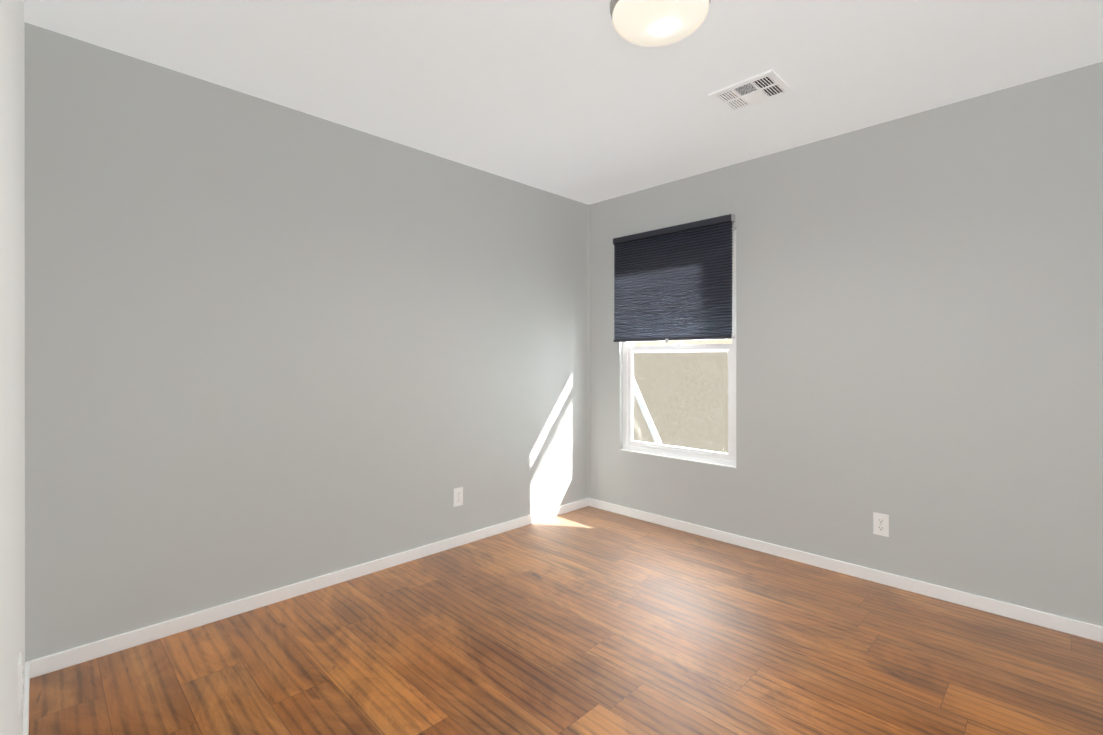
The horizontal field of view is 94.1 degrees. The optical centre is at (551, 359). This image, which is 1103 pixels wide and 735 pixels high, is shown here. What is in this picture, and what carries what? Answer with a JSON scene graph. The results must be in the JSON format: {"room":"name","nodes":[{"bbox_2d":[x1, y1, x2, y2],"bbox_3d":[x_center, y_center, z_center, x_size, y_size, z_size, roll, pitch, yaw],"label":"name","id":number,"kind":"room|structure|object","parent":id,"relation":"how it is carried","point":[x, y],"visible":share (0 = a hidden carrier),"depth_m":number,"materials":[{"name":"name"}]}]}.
{"room":"empty bedroom","nodes":[
{"label":"empty bedroom","id":0,"kind":"room"},
{"bbox_2d":[0,0,24,734],"bbox_3d":[-0.786,-0.030,0.636,3.450,2.440,0.150,0,0,45],"label":"wall","id":1,"kind":"structure","parent":0,"point":[12,334],"depth_m":0.91,"materials":[{"name":"white paint"}]},
{"bbox_2d":[18,652,22,715],"bbox_3d":[-1.244,0.759,1.204,0.070,0.115,0.007,0,0,45],"label":"outlet","id":2,"kind":"object","parent":1,"relation":"attached to","point":[20,682],"visible":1,"depth_m":1.18,"materials":[{"name":"white plastic"}]},
{"bbox_2d":[22,658,37,734],"bbox_3d":[-1.060,1.156,1.026,2.455,0.066,0.016,0,0,45],"label":"baseboard","id":3,"kind":"structure","parent":1,"relation":"attached to","point":[31,668],"depth_m":1.76,"materials":[{"name":"white wood"}]},
{"bbox_2d":[25,22,590,661],"bbox_3d":[-0.872,-0.033,3.083,0.172,2.440,3.495,0,0,45],"label":"wall","id":4,"kind":"structure","parent":0,"point":[269,346],"depth_m":2.45,"materials":[{"name":"grey paint"}]},
{"bbox_2d":[38,498,589,675],"bbox_3d":[-0.827,1.154,3.028,0.016,0.066,3.180,0,0,45],"label":"baseboard","id":5,"kind":"structure","parent":4,"relation":"attached to","point":[72,656],"depth_m":2.47,"materials":[{"name":"white wood"}]},
{"bbox_2d":[453,487,462,506],"bbox_3d":[-0.592,0.875,3.269,0.007,0.115,0.070,0,0,45],"label":"outlet","id":6,"kind":"object","parent":4,"relation":"attached to","point":[457,496],"visible":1,"depth_m":3.26,"materials":[{"name":"white plastic"}]},
{"bbox_2d":[24,0,1102,203],"bbox_3d":[0.024,-1.301,1.341,3.900,0.100,4.695,0,0,45],"label":"ceiling","id":7,"kind":"structure","parent":0,"point":[583,101],"depth_m":2.18,"materials":[{"name":"white paint"}]},
{"bbox_2d":[610,0,710,46],"bbox_3d":[0.379,-1.202,1.800,0.348,0.100,0.348,0,0,45],"label":"flush-mount ceiling light","id":8,"kind":"object","parent":7,"relation":"attached to","point":[651,23],"visible":1,"depth_m":1.76,"materials":[{"name":"white glass"}]},
{"bbox_2d":[708,69,793,113],"bbox_3d":[0.934,-1.247,2.410,0.300,0.009,0.250,0,0,45],"label":"ceiling vent","id":9,"kind":"object","parent":7,"relation":"in","point":[766,86],"visible":1,"depth_m":2.40,"materials":[{"name":"white metal"}]},
{"bbox_2d":[28,506,1102,734],"bbox_3d":[0.024,1.219,1.343,3.900,0.060,4.695,0,0,45],"label":"floor","id":10,"kind":"structure","parent":0,"point":[588,620],"depth_m":2.04,"materials":[{"name":"brown wood"}]},
{"bbox_2d":[591,61,1102,626],"bbox_3d":[1.560,-0.033,2.989,3.450,2.440,0.105,0,0,45],"label":"wall","id":11,"kind":"structure","parent":0,"point":[919,329],"depth_m":2.62,"materials":[{"name":"grey paint"}]},
{"bbox_2d":[620,449,735,467],"bbox_3d":[0.866,0.695,3.632,0.931,0.004,0.034,0,0,45],"label":"window sill","id":12,"kind":"structure","parent":11,"relation":"attached to","point":[679,458],"depth_m":3.59,"materials":[{"name":"white"}]},
{"bbox_2d":[623,229,735,465],"bbox_3d":[0.903,-0.073,3.668,0.931,1.540,0.070,0,0,45],"label":"window","id":13,"kind":"structure","parent":11,"relation":"in","point":[690,452],"depth_m":3.64,"materials":[{"name":"white plastic"}]},
{"bbox_2d":[612,213,734,342],"bbox_3d":[0.822,-0.521,3.611,0.957,0.808,0.049,0,0,45],"label":"window shade","id":14,"kind":"object","parent":13,"relation":"attached to","point":[676,282],"visible":0.98,"depth_m":3.55,"materials":[{"name":"blue fabric"}]},
{"bbox_2d":[590,498,1102,642],"bbox_3d":[1.517,1.155,2.947,3.450,0.066,0.015,0,0,45],"label":"baseboard","id":15,"kind":"structure","parent":11,"relation":"attached to","point":[1051,621],"depth_m":2.70,"materials":[{"name":"white wood"}]},
{"bbox_2d":[873,512,888,536],"bbox_3d":[1.746,0.876,2.724,0.070,0.115,0.007,0,0,45],"label":"outlet","id":16,"kind":"object","parent":11,"relation":"attached to","point":[880,524],"visible":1,"depth_m":2.72,"materials":[{"name":"white plastic"}]},
{"label":"outside","id":17,"kind":"structure","parent":0,"visible":0},
{"bbox_2d":[633,339,731,452],"bbox_3d":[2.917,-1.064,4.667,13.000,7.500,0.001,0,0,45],"label":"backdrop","id":18,"kind":"structure","parent":17,"point":[708,341],"depth_m":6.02,"materials":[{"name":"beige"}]},
{"bbox_2d":[633,376,661,443],"bbox_3d":[1.189,0.725,6.335,0.760,1.357,0.040,0,0,45],"label":"board","id":19,"kind":"object","parent":18,"relation":"attached to","point":[644,415],"depth_m":6.34,"materials":[{"name":"white paint"}]}
]}

